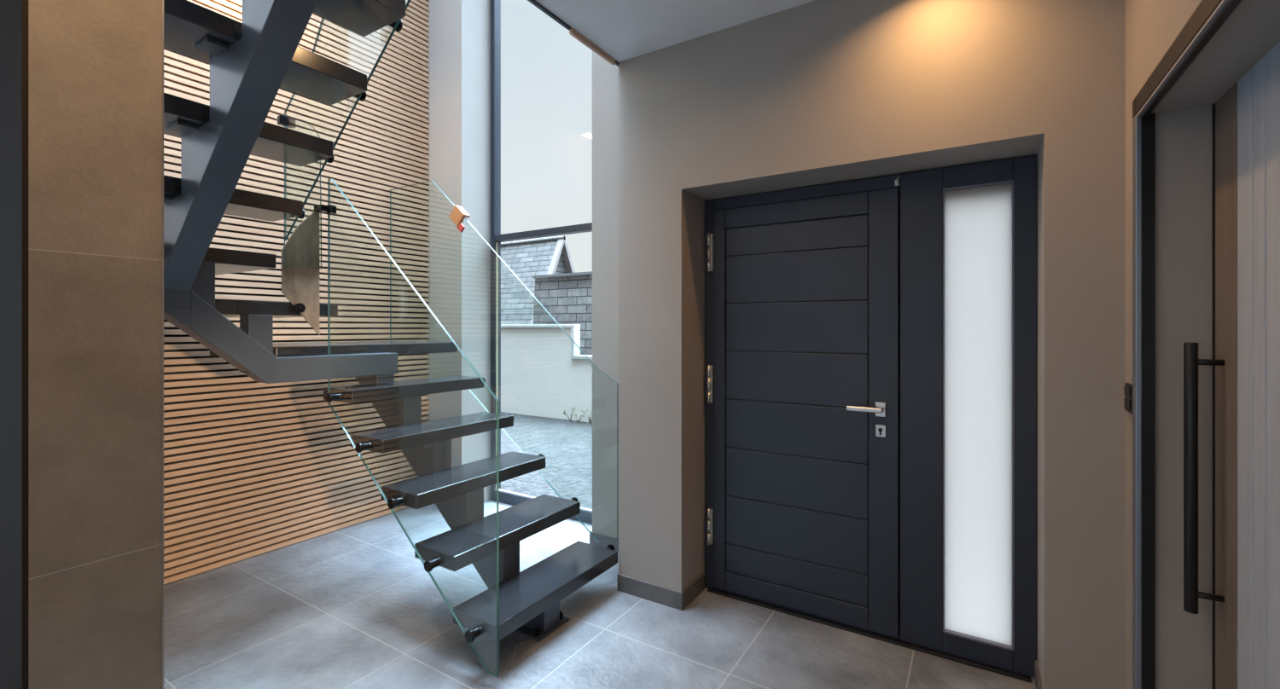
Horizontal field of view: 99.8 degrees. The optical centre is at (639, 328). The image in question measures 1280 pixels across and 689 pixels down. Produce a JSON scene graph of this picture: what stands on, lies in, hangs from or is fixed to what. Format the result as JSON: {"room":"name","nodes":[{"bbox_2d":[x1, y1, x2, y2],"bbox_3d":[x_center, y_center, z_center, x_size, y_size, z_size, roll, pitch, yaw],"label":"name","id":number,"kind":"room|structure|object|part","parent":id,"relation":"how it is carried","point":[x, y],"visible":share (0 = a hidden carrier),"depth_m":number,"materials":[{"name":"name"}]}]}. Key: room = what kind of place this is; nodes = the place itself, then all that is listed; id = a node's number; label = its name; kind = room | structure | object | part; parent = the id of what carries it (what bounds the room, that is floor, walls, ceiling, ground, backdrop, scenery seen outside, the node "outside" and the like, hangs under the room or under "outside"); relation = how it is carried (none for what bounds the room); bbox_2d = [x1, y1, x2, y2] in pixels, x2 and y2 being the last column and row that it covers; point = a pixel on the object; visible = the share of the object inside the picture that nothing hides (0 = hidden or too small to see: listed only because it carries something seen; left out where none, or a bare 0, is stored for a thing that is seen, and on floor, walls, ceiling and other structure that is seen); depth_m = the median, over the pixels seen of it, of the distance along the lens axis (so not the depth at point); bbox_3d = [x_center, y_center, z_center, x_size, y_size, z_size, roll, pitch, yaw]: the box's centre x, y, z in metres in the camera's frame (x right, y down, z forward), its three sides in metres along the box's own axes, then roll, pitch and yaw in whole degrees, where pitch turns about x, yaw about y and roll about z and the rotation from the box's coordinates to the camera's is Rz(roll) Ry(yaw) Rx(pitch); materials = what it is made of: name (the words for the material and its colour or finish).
{"room":"lobby","nodes":[
{"label":"lobby","id":0,"kind":"room"},
{"bbox_2d":[0,0,163,688],"bbox_3d":[-2.116,-1.350,1.716,2.492,5.500,0.200,0,0,32],"label":"wall partition","id":1,"kind":"structure","parent":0,"point":[82,81],"depth_m":1.04,"materials":[{"name":"brown tile"}]},
{"bbox_3d":[-2.168,-0.011,1.635,2.490,2.823,0.008,0,0,32],"label":"panel","id":2,"kind":"part","parent":1,"relation":"part of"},
{"bbox_2d":[163,0,429,584],"bbox_3d":[-3.400,-1.350,1.824,0.200,5.500,6.090,0,0,32],"label":"wall","id":3,"kind":"structure","parent":0,"point":[252,468],"depth_m":3.59,"materials":[{"name":"brown wood"}]},
{"bbox_2d":[426,0,618,537],"bbox_3d":[-0.790,-1.350,3.996,2.326,5.500,0.360,0,0,32],"label":"wall","id":4,"kind":"structure","parent":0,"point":[459,32],"depth_m":4.20,"materials":[{"name":"paint"}]},
{"bbox_2d":[490,0,592,524],"bbox_3d":[-0.669,-1.200,4.091,1.250,5.200,0.070,0,0,32],"label":"window","id":5,"kind":"structure","parent":4,"relation":"attached to","point":[505,497],"depth_m":4.38,"materials":[{"name":"grey metal"}]},
{"bbox_2d":[589,531,618,552],"bbox_3d":[-0.112,1.357,3.353,0.496,0.087,0.012,0,0,32],"label":"baseboard","id":6,"kind":"structure","parent":4,"relation":"attached to","point":[600,538],"depth_m":3.42,"materials":[{"name":"tile"}]},
{"bbox_2d":[163,500,1035,688],"bbox_3d":[-1.458,1.460,0.734,4.750,0.120,6.700,0,0,32],"label":"floor","id":7,"kind":"structure","parent":0,"point":[353,607],"depth_m":2.43,"materials":[{"name":"tile"}]},
{"bbox_2d":[163,0,618,677],"bbox_3d":[-1.476,-0.594,2.648,2.150,3.989,2.008,0,0,32],"label":"staircase","id":8,"kind":"structure","parent":7,"relation":"on","point":[249,61],"depth_m":2.37,"materials":[{"name":"black metal"}]},
{"bbox_3d":[-1.886,-0.142,2.300,0.096,0.284,0.089,0,0,32],"label":"support post","id":9,"kind":"part","parent":8,"relation":"part of","materials":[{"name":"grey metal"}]},
{"bbox_3d":[-1.771,0.069,2.490,0.090,0.263,0.098,0,0,32],"label":"support post","id":10,"kind":"part","parent":8,"relation":"part of","materials":[{"name":"grey metal"}]},
{"bbox_3d":[-1.670,-0.665,2.677,0.010,0.730,0.174,0,0,32],"label":"glass panel","id":11,"kind":"part","parent":8,"relation":"part of","materials":[{"name":"teal"}]},
{"bbox_3d":[-1.202,-1.503,2.266,1.160,2.171,0.010,0,0,32],"label":"glass panel","id":12,"kind":"part","parent":8,"relation":"part of","materials":[{"name":"teal"}]},
{"bbox_3d":[-1.066,0.299,2.417,1.210,2.112,0.010,0,0,32],"label":"glass panel","id":13,"kind":"part","parent":8,"relation":"part of","materials":[{"name":"teal"}]},
{"bbox_2d":[448,204,470,232],"bbox_3d":[-1.217,-0.735,3.635,0.150,0.187,0.056,0,0,32],"label":"protector","id":14,"kind":"object","parent":8,"relation":"attached to","point":[458,213],"visible":1,"depth_m":3.60,"materials":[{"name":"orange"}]},
{"bbox_3d":[-0.996,0.080,3.499,2.062,2.240,0.010,0,0,32],"label":"glass panel","id":15,"kind":"part","parent":8,"relation":"part of","materials":[{"name":"teal"}]},
{"bbox_3d":[-0.498,1.394,2.558,0.245,0.012,0.210,0,0,32],"label":"foot plate","id":16,"kind":"part","parent":8,"relation":"part of","materials":[{"name":"grey metal"}]},
{"bbox_2d":[535,0,814,62],"bbox_3d":[-1.507,-1.542,0.608,4.700,0.237,6.035,0,0,32],"label":"ceiling","id":17,"kind":"structure","parent":0,"point":[625,30],"depth_m":2.47,"materials":[{"name":"white paint"}]},
{"bbox_2d":[618,0,1125,688],"bbox_3d":[1.096,-1.350,2.579,2.374,5.500,0.765,0,0,32],"label":"wall","id":18,"kind":"structure","parent":0,"point":[817,92],"depth_m":2.16,"materials":[{"name":"paint"}]},
{"bbox_2d":[527,0,618,66],"bbox_3d":[-0.236,-1.527,2.703,0.015,0.232,1.235,0,0,32],"label":"trim","id":19,"kind":"structure","parent":18,"relation":"attached to","point":[534,2],"depth_m":2.43,"materials":[{"name":"grey metal"}]},
{"bbox_2d":[569,27,615,65],"bbox_3d":[-0.233,-1.520,2.708,0.015,0.246,0.365,0,0,32],"label":"trim","id":20,"kind":"structure","parent":18,"relation":"attached to","point":[574,33],"depth_m":2.69,"materials":[{"name":"beige wood"}]},
{"bbox_2d":[616,573,704,610],"bbox_3d":[0.114,1.357,2.885,0.390,0.087,0.263,0,0,32],"label":"baseboard","id":21,"kind":"structure","parent":18,"relation":"attached to","point":[671,598],"depth_m":2.77,"materials":[{"name":"tile"}]},
{"bbox_2d":[704,155,1036,683],"bbox_3d":[0.960,0.356,2.521,1.448,2.088,0.146,0,0,32],"label":"door","id":22,"kind":"structure","parent":18,"relation":"in","point":[870,344],"depth_m":2.43,"materials":[{"name":"grey metal"}]},
{"bbox_3d":[0.760,0.378,2.671,0.698,1.801,0.045,0,0,32],"label":"grooved panel","id":23,"kind":"part","parent":22,"relation":"part of","materials":[{"name":"black metal"}]},
{"bbox_3d":[0.771,0.356,2.684,0.954,2.088,0.070,0,0,32],"label":"frame","id":24,"kind":"part","parent":22,"relation":"part of","materials":[{"name":"black metal"}]},
{"bbox_3d":[1.005,0.363,2.418,0.154,0.023,0.018,0,0,32],"label":"lever","id":25,"kind":"part","parent":22,"relation":"part of","materials":[{"name":"silver metal"}]},
{"bbox_3d":[1.083,0.462,2.426,0.042,0.052,0.008,0,0,32],"label":"lock plate","id":26,"kind":"part","parent":22,"relation":"part of","materials":[{"name":"silver metal"}]},
{"bbox_3d":[1.071,0.365,2.408,0.042,0.063,0.052,0,0,32],"label":"handle","id":27,"kind":"part","parent":22,"relation":"part of","materials":[{"name":"silver metal"}]},
{"bbox_3d":[1.384,0.350,2.298,0.492,2.076,0.076,0,0,32],"label":"sidelight frame","id":28,"kind":"part","parent":22,"relation":"part of","materials":[{"name":"black metal"}]},
{"bbox_3d":[1.418,0.352,2.267,0.238,1.890,0.008,0,0,32],"label":"frosted pane","id":29,"kind":"part","parent":22,"relation":"part of","materials":[{"name":"white glass"}]},
{"bbox_2d":[1034,660,1042,688],"bbox_3d":[1.588,1.357,1.963,0.227,0.087,0.263,0,0,32],"label":"baseboard","id":30,"kind":"structure","parent":18,"relation":"attached to","point":[1037,675],"depth_m":2.07,"materials":[{"name":"tile"}]},
{"bbox_2d":[1125,0,1279,688],"bbox_3d":[0.254,-1.350,-0.698,0.330,5.500,5.685,0,0,32],"label":"wall","id":31,"kind":"structure","parent":0,"point":[1184,115],"depth_m":1.58,"materials":[{"name":"paint"}]},
{"bbox_2d":[1123,383,1132,414],"bbox_3d":[1.570,0.224,1.731,0.012,0.092,0.090,0,0,32],"label":"light switch","id":32,"kind":"object","parent":31,"relation":"attached to","point":[1128,387],"visible":0.91,"depth_m":1.72,"materials":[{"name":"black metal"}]},
{"bbox_2d":[1132,115,1141,688],"bbox_3d":[1.512,0.378,1.641,0.014,2.045,0.042,0,0,32],"label":"trim","id":33,"kind":"structure","parent":31,"relation":"attached to","point":[1137,121],"depth_m":1.62,"materials":[{"name":"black metal"}]},
{"bbox_2d":[1132,0,1229,118],"bbox_3d":[1.223,0.350,1.178,0.014,2.100,1.134,0,0,32],"label":"trim","id":34,"kind":"structure","parent":31,"relation":"attached to","point":[1204,10],"depth_m":1.29,"materials":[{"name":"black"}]},
{"bbox_2d":[1140,0,1242,688],"bbox_3d":[1.247,0.378,1.178,0.034,2.045,1.060,0,0,32],"label":"trim","id":35,"kind":"structure","parent":31,"relation":"attached to","point":[1148,119],"depth_m":1.61,"materials":[{"name":"black metal"}]},
{"bbox_2d":[1183,41,1279,688],"bbox_3d":[1.360,0.345,1.125,0.119,2.090,1.030,0,0,32],"label":"door","id":36,"kind":"structure","parent":31,"relation":"in","point":[1245,361],"depth_m":1.37,"materials":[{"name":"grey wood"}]},
{"bbox_3d":[1.554,0.420,1.522,0.029,0.760,0.029,0,0,32],"label":"pull handle","id":37,"kind":"part","parent":36,"relation":"part of","materials":[{"name":"black metal"}]},
{"label":"outside","id":38,"kind":"structure","parent":0,"visible":0},
{"bbox_2d":[500,412,592,509],"bbox_3d":[4.651,1.470,22.540,44.000,0.100,36.840,0,0,32],"label":"ground","id":39,"kind":"structure","parent":38,"point":[566,445],"depth_m":6.12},
{"bbox_2d":[500,235,575,325],"bbox_3d":[-6.141,-0.240,13.978,10.770,3.380,2.080,0,0,32],"label":"house","id":40,"kind":"structure","parent":39,"relation":"on","point":[526,258],"depth_m":11.23,"materials":[{"name":"grey"}]},
{"bbox_2d":[500,324,592,423],"bbox_3d":[-0.772,0.695,8.200,22.000,1.510,0.150,0,0,32],"label":"wall","id":41,"kind":"structure","parent":39,"relation":"on","point":[544,374],"depth_m":8.61,"materials":[{"name":"paint"}]},
{"bbox_2d":[532,271,592,355],"bbox_3d":[2.826,0.237,7.325,10.970,2.425,0.820,0,0,32],"label":"brick wall","id":42,"kind":"structure","parent":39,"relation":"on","point":[567,297],"depth_m":9.56,"materials":[{"name":"grey brick"}]},
{"bbox_2d":[563,407,575,421],"bbox_3d":[-1.074,1.307,8.199,0.254,0.233,0.050,0,0,40],"label":"weed","id":43,"kind":"object","parent":39,"relation":"on","point":[564,413],"visible":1,"depth_m":8.20,"materials":[{"name":"green"}]},
{"bbox_2d":[571,409,586,423],"bbox_3d":[-0.921,1.312,8.063,0.248,0.223,0.162,0,0,32],"label":"weed","id":44,"kind":"object","parent":39,"relation":"on","point":[578,421],"visible":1,"depth_m":8.05,"materials":[{"name":"green"}]},
{"bbox_2d":[582,409,592,424],"bbox_3d":[-0.736,1.304,7.982,0.200,0.240,0.161,0,0,32],"label":"weed","id":45,"kind":"object","parent":39,"relation":"on","point":[590,417],"visible":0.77,"depth_m":7.95,"materials":[{"name":"green"}]}
]}

